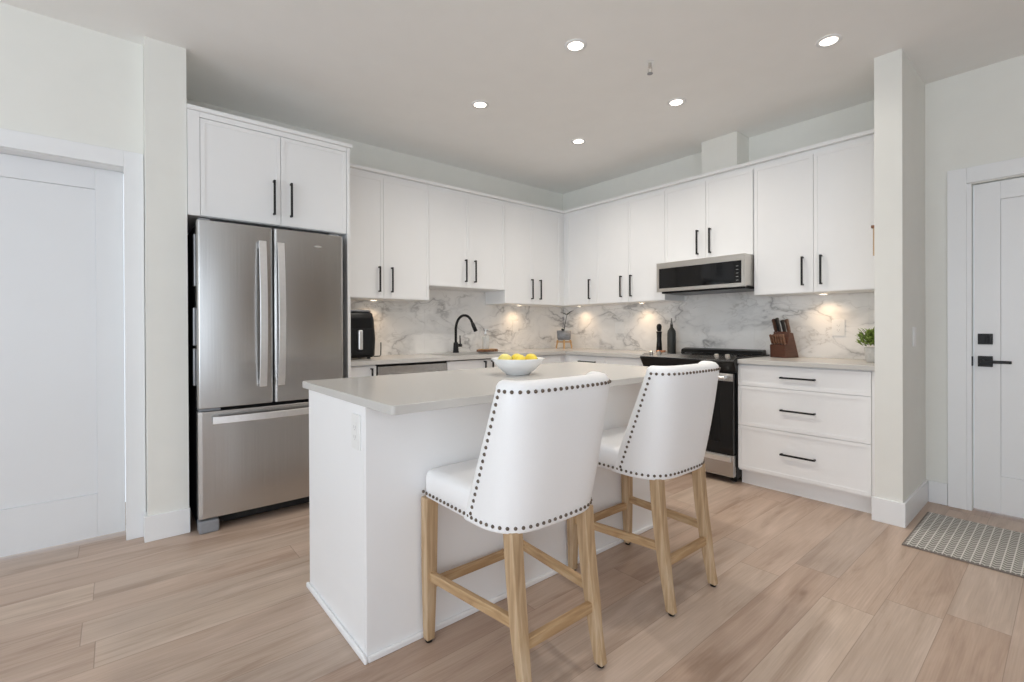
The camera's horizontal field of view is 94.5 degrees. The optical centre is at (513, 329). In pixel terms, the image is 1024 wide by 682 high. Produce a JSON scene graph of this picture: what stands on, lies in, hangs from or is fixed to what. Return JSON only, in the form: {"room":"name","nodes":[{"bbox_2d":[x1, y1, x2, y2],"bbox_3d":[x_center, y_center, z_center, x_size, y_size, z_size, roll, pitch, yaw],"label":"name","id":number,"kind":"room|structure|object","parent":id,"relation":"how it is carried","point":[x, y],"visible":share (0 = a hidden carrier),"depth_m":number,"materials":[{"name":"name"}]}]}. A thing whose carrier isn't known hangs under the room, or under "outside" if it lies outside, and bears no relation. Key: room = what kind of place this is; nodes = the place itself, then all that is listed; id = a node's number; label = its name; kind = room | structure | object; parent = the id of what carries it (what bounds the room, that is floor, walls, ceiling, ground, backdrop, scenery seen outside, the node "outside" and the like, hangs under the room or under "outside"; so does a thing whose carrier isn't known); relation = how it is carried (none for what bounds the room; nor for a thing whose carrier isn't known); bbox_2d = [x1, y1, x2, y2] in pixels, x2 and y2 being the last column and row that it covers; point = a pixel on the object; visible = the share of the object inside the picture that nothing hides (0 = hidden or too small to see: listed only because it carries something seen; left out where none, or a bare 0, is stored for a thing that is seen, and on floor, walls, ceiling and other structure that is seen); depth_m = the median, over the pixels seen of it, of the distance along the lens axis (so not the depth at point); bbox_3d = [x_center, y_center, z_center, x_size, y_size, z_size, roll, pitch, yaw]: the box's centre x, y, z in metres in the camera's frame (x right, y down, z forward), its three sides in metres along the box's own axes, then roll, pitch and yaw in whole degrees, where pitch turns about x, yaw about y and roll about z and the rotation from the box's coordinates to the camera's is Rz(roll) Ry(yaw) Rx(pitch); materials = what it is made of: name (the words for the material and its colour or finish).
{"room":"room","nodes":[
{"label":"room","id":0,"kind":"room"},
{"bbox_2d":[0,2,145,454],"bbox_3d":[-3.735,-0.205,1.348,4.232,2.747,0.140,0,0,-40],"label":"wall","id":1,"kind":"structure","parent":0,"point":[59,79],"depth_m":2.46,"materials":[{"name":"paint"}]},
{"bbox_2d":[0,147,123,173],"bbox_3d":[-2.508,-0.884,2.380,0.845,0.002,0.138,0,0,-40],"label":"trim","id":2,"kind":"structure","parent":1,"relation":"attached to","point":[2,150],"depth_m":2.47,"materials":[{"name":"paint"}]},
{"bbox_2d":[0,153,124,556],"bbox_3d":[-2.535,0.130,2.419,0.839,2.023,0.036,0,0,-40],"label":"door","id":3,"kind":"structure","parent":1,"relation":"in","point":[62,399],"depth_m":2.52,"materials":[{"name":"paint"}]},
{"bbox_2d":[0,128,145,540],"bbox_3d":[-2.454,0.093,2.321,1.017,2.132,0.018,0,0,-40],"label":"trim","id":4,"kind":"structure","parent":1,"relation":"attached to","point":[133,163],"depth_m":2.61,"materials":[{"name":"paint"}]},
{"bbox_2d":[144,508,189,542],"bbox_3d":[-1.950,1.086,2.664,0.206,0.140,0.104,0,0,-40],"label":"baseboard","id":5,"kind":"structure","parent":1,"relation":"attached to","point":[177,522],"depth_m":2.62,"materials":[{"name":"paint"}]},
{"bbox_2d":[143,36,188,515],"bbox_3d":[-2.189,-0.217,2.945,0.188,2.747,0.812,0,0,-40],"label":"wall","id":6,"kind":"structure","parent":0,"point":[164,64],"depth_m":2.63,"materials":[{"name":"paint"}]},
{"bbox_2d":[186,98,562,355],"bbox_3d":[-0.960,-0.227,4.431,3.948,2.747,0.120,0,0,-40],"label":"wall","id":7,"kind":"structure","parent":0,"point":[361,154],"depth_m":4.50,"materials":[{"name":"paint"}]},
{"bbox_2d":[187,104,352,235],"bbox_3d":[-1.704,-0.965,3.244,0.946,0.622,0.736,0,0,-40],"label":"upper cabinet","id":8,"kind":"object","parent":7,"relation":"attached to","point":[241,170],"visible":0.94,"depth_m":2.94,"materials":[{"name":"paint"}]},
{"bbox_2d":[350,168,428,301],"bbox_3d":[-1.151,-0.751,3.953,0.833,1.008,0.362,0,0,-40],"label":"upper cabinet","id":9,"kind":"object","parent":7,"relation":"attached to","point":[389,216],"visible":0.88,"depth_m":3.87,"materials":[{"name":"paint"}]},
{"bbox_2d":[350,163,565,213],"bbox_3d":[-0.390,-1.274,4.604,2.842,0.024,0.345,0,0,-40],"label":"crown molding","id":10,"kind":"structure","parent":9,"relation":"on","point":[354,166],"depth_m":4.22,"materials":[{"name":"paint"}]},
{"bbox_2d":[351,289,563,355],"bbox_3d":[-0.495,-0.078,4.737,2.841,0.605,0.010,0,0,-40],"label":"backsplash","id":11,"kind":"structure","parent":7,"relation":"attached to","point":[419,327],"depth_m":4.65,"materials":[{"name":"white stone"}]},
{"bbox_2d":[513,321,517,331],"bbox_3d":[0.018,-0.025,5.155,0.074,0.118,0.008,0,0,-40],"label":"wall switch","id":12,"kind":"object","parent":11,"relation":"attached to","point":[515,323],"visible":1,"depth_m":5.15,"materials":[{"name":"white plastic"}]},
{"bbox_2d":[428,185,504,291],"bbox_3d":[-0.509,-0.820,4.493,0.843,0.879,0.362,0,0,-40],"label":"upper cabinet","id":13,"kind":"object","parent":7,"relation":"attached to","point":[467,231],"visible":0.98,"depth_m":4.36,"materials":[{"name":"paint"}]},
{"bbox_2d":[485,201,575,306],"bbox_3d":[0.260,-0.761,5.139,1.161,1.008,0.362,0,0,-40],"label":"upper cabinet","id":14,"kind":"object","parent":7,"relation":"attached to","point":[534,237],"visible":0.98,"depth_m":4.89,"materials":[{"name":"paint"}]},
{"bbox_2d":[0,472,1023,681],"bbox_3d":[-0.480,1.196,0.608,8.450,0.080,6.650,0,0,-40],"label":"floor","id":15,"kind":"structure","parent":0,"point":[806,590],"depth_m":1.93,"materials":[{"name":"brown wood"}]},
{"bbox_2d":[187,218,342,533],"bbox_3d":[-1.674,0.261,3.160,0.826,1.785,0.828,0,0,-40],"label":"refrigerator","id":16,"kind":"object","parent":15,"relation":"on","point":[265,305],"visible":0.85,"depth_m":2.82,"materials":[{"name":"metal"}]},
{"bbox_2d":[341,148,350,377],"bbox_3d":[-1.367,-0.051,3.546,0.021,2.404,0.707,0,0,-40],"label":"panel","id":17,"kind":"object","parent":15,"relation":"on","point":[345,238],"visible":0.24,"depth_m":3.28,"materials":[{"name":"paint"}]},
{"bbox_2d":[351,365,375,376],"bbox_3d":[-1.286,0.707,3.658,0.231,0.887,0.620,0,0,-40],"label":"base cabinet","id":18,"kind":"object","parent":15,"relation":"on","point":[363,370],"visible":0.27,"depth_m":3.46,"materials":[{"name":"paint"}]},
{"bbox_2d":[375,361,446,375],"bbox_3d":[-0.940,0.706,3.903,0.606,0.884,0.614,0,0,-40],"label":"dishwasher","id":19,"kind":"object","parent":15,"relation":"on","point":[416,367],"visible":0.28,"depth_m":3.69,"materials":[{"name":"metal"}]},
{"bbox_2d":[446,359,497,370],"bbox_3d":[-0.408,0.706,4.395,0.831,0.876,0.620,0,0,-40],"label":"base cabinet","id":20,"kind":"object","parent":15,"relation":"on","point":[486,363],"visible":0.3,"depth_m":4.07,"materials":[{"name":"paint"}]},
{"bbox_2d":[306,383,652,664],"bbox_3d":[-0.024,0.706,2.458,1.828,0.884,0.658,0,0,-40],"label":"kitchen island","id":21,"kind":"object","parent":15,"relation":"on","point":[365,504],"visible":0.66,"depth_m":1.82,"materials":[{"name":"paint"}]},
{"bbox_2d":[351,413,360,450],"bbox_3d":[-0.566,0.366,1.693,0.008,0.125,0.074,0,0,-40],"label":"power outlet","id":22,"kind":"object","parent":21,"relation":"attached to","point":[355,418],"visible":1,"depth_m":1.68,"materials":[{"name":"white plastic"}]},
{"bbox_2d":[353,422,356,441],"bbox_3d":[-0.568,0.366,1.691,0.002,0.068,0.033,0,0,-40],"label":"receptacle","id":23,"kind":"object","parent":22,"relation":"attached to","point":[354,423],"depth_m":1.69,"materials":[{"name":"white plastic"}]},
{"bbox_2d":[302,361,647,414],"bbox_3d":[0.026,0.249,2.420,1.842,0.030,0.934,0,0,-40],"label":"island countertop","id":24,"kind":"structure","parent":21,"relation":"on","point":[395,394],"depth_m":2.06,"materials":[{"name":"stone"}]},
{"bbox_2d":[491,356,544,374],"bbox_3d":[0.021,0.192,2.453,0.280,0.084,0.280,0,0,-40],"label":"fruit bowl","id":25,"kind":"object","parent":24,"relation":"on","point":[510,367],"visible":0.96,"depth_m":2.36,"materials":[{"name":"white ceramic"}]},
{"bbox_2d":[498,354,512,359],"bbox_3d":[-0.047,0.157,2.458,0.063,0.058,0.066,0,0,-40],"label":"lemon","id":26,"kind":"object","parent":25,"relation":"in","point":[503,356],"visible":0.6,"depth_m":2.44,"materials":[{"name":"yellow plant"}]},
{"bbox_2d":[514,355,525,359],"bbox_3d":[0.031,0.158,2.408,0.070,0.058,0.062,0,0,-40],"label":"lemon","id":27,"kind":"object","parent":25,"relation":"in","point":[518,357],"visible":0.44,"depth_m":2.38,"materials":[{"name":"yellow plant"}]},
{"bbox_2d":[525,354,537,359],"bbox_3d":[0.088,0.156,2.471,0.064,0.058,0.064,0,0,-12],"label":"lemon","id":28,"kind":"object","parent":25,"relation":"in","point":[528,356],"visible":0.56,"depth_m":2.45,"materials":[{"name":"yellow plant"}]},
{"bbox_2d":[421,371,611,681],"bbox_3d":[0.013,0.650,1.690,0.475,1.000,0.570,0,0,-40],"label":"bar stool","id":29,"kind":"object","parent":15,"relation":"on","point":[535,468],"visible":1,"depth_m":1.48,"materials":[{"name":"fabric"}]},
{"bbox_2d":[426,458,478,516],"bbox_3d":[-0.039,0.567,1.750,0.440,0.107,0.407,0,0,-40],"label":"seat cushion","id":30,"kind":"object","parent":29,"relation":"on","point":[450,486],"depth_m":1.65,"materials":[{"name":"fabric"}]},
{"bbox_2d":[537,354,564,363],"bbox_3d":[0.341,0.695,5.047,1.151,0.887,0.586,0,0,-40],"label":"base cabinet","id":31,"kind":"object","parent":15,"relation":"on","point":[558,358],"visible":0.15,"depth_m":4.71,"materials":[{"name":"paint"}]},
{"bbox_2d":[351,347,665,365],"bbox_3d":[0.010,0.240,4.133,2.834,0.030,1.562,0,0,-40],"label":"countertop","id":32,"kind":"structure","parent":31,"relation":"on","point":[426,357],"depth_m":4.28,"materials":[{"name":"stone"}]},
{"bbox_2d":[351,310,374,358],"bbox_3d":[-1.264,0.041,3.711,0.303,0.382,0.330,0,0,-40],"label":"air fryer","id":33,"kind":"object","parent":32,"relation":"on","point":[362,321],"visible":0.56,"depth_m":3.64,"materials":[{"name":"black plastic"}]},
{"bbox_2d":[453,314,477,352],"bbox_3d":[-0.467,0.041,4.506,0.274,0.369,0.092,0,0,41],"label":"faucet","id":34,"kind":"object","parent":32,"relation":"on","point":[456,345],"visible":1,"depth_m":4.54,"materials":[{"name":"black metal"}]},
{"bbox_2d":[446,358,490,361],"bbox_3d":[-0.404,0.360,4.382,0.690,0.207,0.400,0,0,-40],"label":"sink","id":35,"kind":"object","parent":32,"relation":"in","point":[486,358],"visible":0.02,"depth_m":4.13,"materials":[{"name":"metal"}]},
{"bbox_2d":[477,349,497,351],"bbox_3d":[-0.271,0.211,4.761,0.243,0.024,0.148,0,0,-40],"label":"soap tray","id":36,"kind":"object","parent":32,"relation":"on","point":[478,350],"visible":0.91,"depth_m":4.69,"materials":[{"name":"brown wood"}]},
{"bbox_2d":[482,329,488,348],"bbox_3d":[-0.275,0.098,4.762,0.085,0.202,0.068,0,0,18],"label":"soap dispenser","id":37,"kind":"object","parent":36,"relation":"on","point":[485,339],"visible":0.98,"depth_m":4.74,"materials":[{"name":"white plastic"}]},
{"bbox_2d":[556,331,571,348],"bbox_3d":[0.566,0.118,5.347,0.164,0.204,0.164,0,0,-40],"label":"planter","id":38,"kind":"object","parent":32,"relation":"on","point":[561,335],"visible":1,"depth_m":5.29,"materials":[{"name":"ceramic"}]},
{"bbox_2d":[656,324,661,351],"bbox_3d":[1.388,0.083,4.524,0.062,0.269,0.062,0,0,-40],"label":"pepper mill","id":39,"kind":"object","parent":32,"relation":"on","point":[659,327],"visible":0.84,"depth_m":4.50,"materials":[{"name":"black metal"}]},
{"bbox_2d":[667,318,675,351],"bbox_3d":[1.473,0.057,4.423,0.078,0.321,0.078,0,0,-40],"label":"oil bottle","id":40,"kind":"object","parent":32,"relation":"on","point":[671,333],"visible":0.89,"depth_m":4.40,"materials":[{"name":"glass"}]},
{"bbox_2d":[565,354,647,366],"bbox_3d":[1.042,0.693,4.628,0.620,0.887,0.989,0,0,-40],"label":"base cabinet","id":41,"kind":"object","parent":15,"relation":"on","point":[568,357],"visible":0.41,"depth_m":4.43,"materials":[{"name":"paint"}]},
{"bbox_2d":[567,361,720,616],"bbox_3d":[0.607,0.646,2.191,0.475,1.000,0.570,0,0,-40],"label":"bar stool","id":42,"kind":"object","parent":15,"relation":"on","point":[665,436],"visible":0.94,"depth_m":1.97,"materials":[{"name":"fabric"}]},
{"bbox_2d":[597,426,626,469],"bbox_3d":[0.555,0.563,2.251,0.440,0.107,0.407,0,0,-40],"label":"seat cushion","id":43,"kind":"object","parent":42,"relation":"on","point":[612,454],"depth_m":2.09,"materials":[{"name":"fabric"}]},
{"bbox_2d":[640,347,769,481],"bbox_3d":[1.577,0.654,3.926,0.699,0.966,0.796,0,0,-40],"label":"range","id":44,"kind":"object","parent":15,"relation":"on","point":[721,453],"visible":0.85,"depth_m":3.53,"materials":[{"name":"black metal"}]},
{"bbox_2d":[665,352,769,358],"bbox_3d":[1.608,0.219,3.953,0.611,0.023,0.758,0,0,-40],"label":"cooktop","id":45,"kind":"object","parent":44,"relation":"in","point":[737,355],"depth_m":3.85,"materials":[{"name":"black glass"}]},
{"bbox_2d":[738,364,874,513],"bbox_3d":[2.123,0.692,3.340,0.620,0.887,0.827,0,0,-40],"label":"base cabinet","id":46,"kind":"object","parent":15,"relation":"on","point":[807,432],"visible":0.93,"depth_m":3.13,"materials":[{"name":"paint"}]},
{"bbox_2d":[737,356,874,370],"bbox_3d":[2.124,0.233,3.342,0.614,0.030,0.828,0,0,-40],"label":"countertop","id":47,"kind":"structure","parent":46,"relation":"on","point":[833,363],"depth_m":3.20,"materials":[{"name":"stone"}]},
{"bbox_2d":[770,332,798,357],"bbox_3d":[2.084,0.117,3.650,0.163,0.198,0.126,0,0,-26],"label":"knife block","id":48,"kind":"object","parent":47,"relation":"on","point":[789,350],"visible":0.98,"depth_m":3.60,"materials":[{"name":"brown wood"}]},
{"bbox_2d":[772,319,777,331],"bbox_3d":[2.024,-0.024,3.670,0.060,0.116,0.019,0,0,-26],"label":"kitchen knife","id":49,"kind":"object","parent":48,"relation":"on","point":[773,320],"visible":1,"depth_m":3.66,"materials":[{"name":"metal"}]},
{"bbox_2d":[775,318,780,331],"bbox_3d":[2.041,-0.026,3.654,0.063,0.125,0.019,0,0,-26],"label":"kitchen knife","id":50,"kind":"object","parent":48,"relation":"on","point":[776,319],"visible":1,"depth_m":3.65,"materials":[{"name":"metal"}]},
{"bbox_2d":[780,320,785,331],"bbox_3d":[2.064,-0.018,3.625,0.058,0.111,0.019,0,0,-26],"label":"kitchen knife","id":51,"kind":"object","parent":48,"relation":"on","point":[782,322],"visible":0.98,"depth_m":3.62,"materials":[{"name":"metal"}]},
{"bbox_2d":[784,319,790,331],"bbox_3d":[2.084,-0.019,3.601,0.061,0.119,0.019,0,0,-26],"label":"kitchen knife","id":52,"kind":"object","parent":48,"relation":"on","point":[785,320],"visible":1,"depth_m":3.59,"materials":[{"name":"wood"}]},
{"bbox_2d":[855,326,874,361],"bbox_3d":[2.369,0.094,3.127,0.186,0.246,0.198,0,0,39],"label":"potted herb","id":53,"kind":"object","parent":47,"relation":"on","point":[868,338],"visible":0.75,"depth_m":3.11,"materials":[{"name":"plant"}]},
{"bbox_2d":[902,512,1023,577],"bbox_3d":[2.628,1.132,2.330,0.675,0.008,1.008,0,0,-40],"label":"door mat","id":54,"kind":"object","parent":15,"relation":"on","point":[987,546],"visible":1,"depth_m":2.51,"materials":[{"name":"grey fabric"}]},
{"bbox_2d":[0,0,1023,193],"bbox_3d":[-0.492,-1.631,0.600,8.450,0.080,6.650,0,0,-40],"label":"ceiling","id":55,"kind":"structure","parent":0,"point":[401,76],"depth_m":2.83,"materials":[{"name":"paint"}]},
{"bbox_2d":[471,100,488,108],"bbox_3d":[-0.241,-1.597,3.371,0.124,0.006,0.124,0,0,-40],"label":"recessed light","id":56,"kind":"object","parent":55,"relation":"in","point":[479,104],"visible":1,"depth_m":3.37,"materials":[{"name":"paint"}]},
{"bbox_2d":[565,39,586,51],"bbox_3d":[0.348,-1.598,2.670,0.124,0.006,0.124,0,0,-40],"label":"recessed light","id":57,"kind":"object","parent":55,"relation":"in","point":[574,45],"visible":1,"depth_m":2.67,"materials":[{"name":"paint"}]},
{"bbox_2d":[571,138,585,143],"bbox_3d":[0.552,-1.603,4.044,0.124,0.006,0.124,0,0,-40],"label":"recessed light","id":58,"kind":"object","parent":55,"relation":"in","point":[578,140],"visible":1,"depth_m":4.04,"materials":[{"name":"paint"}]},
{"bbox_2d":[646,60,653,74],"bbox_3d":[0.817,-1.568,2.843,0.052,0.070,0.052,0,0,-40],"label":"sprinkler","id":59,"kind":"object","parent":55,"relation":"attached to","point":[649,63],"visible":1,"depth_m":2.84,"materials":[{"name":"metal"}]},
{"bbox_2d":[667,98,685,106],"bbox_3d":[1.149,-1.603,3.349,0.124,0.006,0.124,0,0,-40],"label":"recessed light","id":60,"kind":"object","parent":55,"relation":"in","point":[674,102],"visible":1,"depth_m":3.35,"materials":[{"name":"paint"}]},
{"bbox_2d":[816,34,841,47],"bbox_3d":[1.754,-1.604,2.637,0.124,0.006,0.124,0,0,-40],"label":"recessed light","id":61,"kind":"object","parent":55,"relation":"in","point":[829,40],"visible":1,"depth_m":2.63,"materials":[{"name":"paint"}]},
{"bbox_2d":[563,55,1023,509],"bbox_3d":[2.657,-0.240,3.291,0.120,2.747,6.520,0,0,-40],"label":"wall","id":62,"kind":"structure","parent":0,"point":[975,117],"depth_m":3.08,"materials":[{"name":"paint"}]},
{"bbox_2d":[564,206,610,305],"bbox_3d":[0.803,-0.764,5.116,0.362,1.008,0.470,0,0,-40],"label":"upper cabinet","id":63,"kind":"object","parent":62,"relation":"attached to","point":[580,225],"visible":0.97,"depth_m":5.01,"materials":[{"name":"paint"}]},
{"bbox_2d":[596,188,683,304],"bbox_3d":[1.208,-0.764,4.633,0.362,1.008,0.787,0,0,-40],"label":"upper cabinet","id":64,"kind":"object","parent":62,"relation":"attached to","point":[630,231],"visible":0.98,"depth_m":4.52,"materials":[{"name":"paint"}]},
{"bbox_2d":[665,165,753,262],"bbox_3d":[1.708,-0.922,4.037,0.362,0.692,0.765,0,0,-40],"label":"upper cabinet","id":65,"kind":"object","parent":62,"relation":"attached to","point":[712,216],"visible":0.78,"depth_m":3.90,"materials":[{"name":"paint"}]},
{"bbox_2d":[657,253,753,295],"bbox_3d":[1.668,-0.443,4.005,0.450,0.262,0.761,0,0,-40],"label":"microwave","id":66,"kind":"object","parent":65,"relation":"attached to","point":[734,273],"visible":0.89,"depth_m":3.82,"materials":[{"name":"metal"}]},
{"bbox_2d":[563,291,874,358],"bbox_3d":[1.611,-0.054,4.436,0.010,0.542,3.160,0,0,-40],"label":"backsplash","id":67,"kind":"structure","parent":62,"relation":"attached to","point":[739,320],"depth_m":4.10,"materials":[{"name":"white stone"}]},
{"bbox_2d":[615,322,623,332],"bbox_3d":[1.118,-0.015,5.008,0.008,0.118,0.118,0,0,-40],"label":"wall switch","id":68,"kind":"object","parent":67,"relation":"attached to","point":[619,326],"visible":1,"depth_m":5.01,"materials":[{"name":"white plastic"}]},
{"bbox_2d":[832,319,844,335],"bbox_3d":[2.393,-0.011,3.491,0.008,0.122,0.082,0,0,-40],"label":"power outlet","id":69,"kind":"object","parent":67,"relation":"attached to","point":[838,325],"visible":1,"depth_m":3.49,"materials":[{"name":"white plastic"}]},
{"bbox_2d":[836,323,840,331],"bbox_3d":[2.390,-0.011,3.490,0.002,0.068,0.033,0,0,-40],"label":"receptacle","id":70,"kind":"object","parent":69,"relation":"attached to","point":[838,325],"depth_m":3.49,"materials":[{"name":"white plastic"}]},
{"bbox_2d":[564,129,873,212],"bbox_3d":[1.585,-1.282,4.194,0.345,0.024,2.823,0,0,-40],"label":"crown molding","id":71,"kind":"structure","parent":62,"relation":"attached to","point":[868,132],"depth_m":3.72,"materials":[{"name":"paint"}]},
{"bbox_2d":[702,131,748,173],"bbox_3d":[1.800,-1.441,4.037,0.219,0.340,0.304,0,0,-40],"label":"cover","id":72,"kind":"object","parent":62,"relation":"attached to","point":[731,149],"depth_m":3.95,"materials":[{"name":"paint"}]},
{"bbox_2d":[754,134,873,296],"bbox_3d":[2.222,-0.765,3.426,0.362,1.008,0.828,0,0,-40],"label":"upper cabinet","id":73,"kind":"object","parent":62,"relation":"attached to","point":[814,209],"visible":0.87,"depth_m":3.33,"materials":[{"name":"paint"}]},
{"bbox_2d":[928,480,947,505],"bbox_3d":[3.718,1.063,1.935,0.014,0.140,3.081,0,0,-40],"label":"baseboard","id":74,"kind":"structure","parent":62,"relation":"attached to","point":[937,491],"depth_m":3.07,"materials":[{"name":"paint"}]},
{"bbox_2d":[967,183,971,510],"bbox_3d":[2.873,0.112,2.983,0.070,2.043,0.020,0,0,-40],"label":"trim","id":75,"kind":"structure","parent":62,"relation":"attached to","point":[969,266],"depth_m":2.96,"materials":[{"name":"paint"}]},
{"bbox_2d":[947,157,1023,509],"bbox_3d":[3.148,0.062,2.602,0.018,2.143,1.138,0,0,-40],"label":"trim","id":76,"kind":"structure","parent":62,"relation":"attached to","point":[957,180],"depth_m":2.99,"materials":[{"name":"paint"}]},
{"bbox_2d":[971,177,1023,517],"bbox_3d":[3.162,0.111,2.617,0.107,2.022,0.911,0,0,-40],"label":"door","id":77,"kind":"structure","parent":62,"relation":"in","point":[999,205],"depth_m":2.88,"materials":[{"name":"paint"}]},
{"bbox_2d":[864,347,874,361],"bbox_3d":[2.371,0.170,3.122,0.104,0.095,0.104,0,0,-40],"label":"pot","id":78,"kind":"object","parent":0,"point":[869,352],"depth_m":3.10,"materials":[{"name":"ceramic"}]},
{"bbox_2d":[874,48,925,502],"bbox_3d":[2.431,-0.238,2.972,0.635,2.747,0.131,0,0,-40],"label":"wall column","id":79,"kind":"structure","parent":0,"point":[899,90],"depth_m":2.79,"materials":[{"name":"paint"}]},
{"bbox_2d":[871,225,873,255],"bbox_3d":[2.190,-0.533,2.871,0.092,0.184,0.022,0,0,-40],"label":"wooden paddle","id":80,"kind":"object","parent":79,"relation":"attached to","point":[872,226],"visible":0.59,"depth_m":2.84,"materials":[{"name":"brown wood"}]},
{"bbox_2d":[872,480,927,527],"bbox_3d":[2.431,1.066,2.971,0.649,0.140,0.159,0,0,-40],"label":"baseboard","id":81,"kind":"structure","parent":79,"relation":"attached to","point":[895,513],"depth_m":2.78,"materials":[{"name":"paint"}]},
{"bbox_2d":[912,327,915,345],"bbox_3d":[2.452,0.046,2.898,0.074,0.118,0.008,0,0,-40],"label":"wall switch","id":82,"kind":"object","parent":79,"relation":"attached to","point":[913,328],"visible":1,"depth_m":2.88,"materials":[{"name":"white plastic"}]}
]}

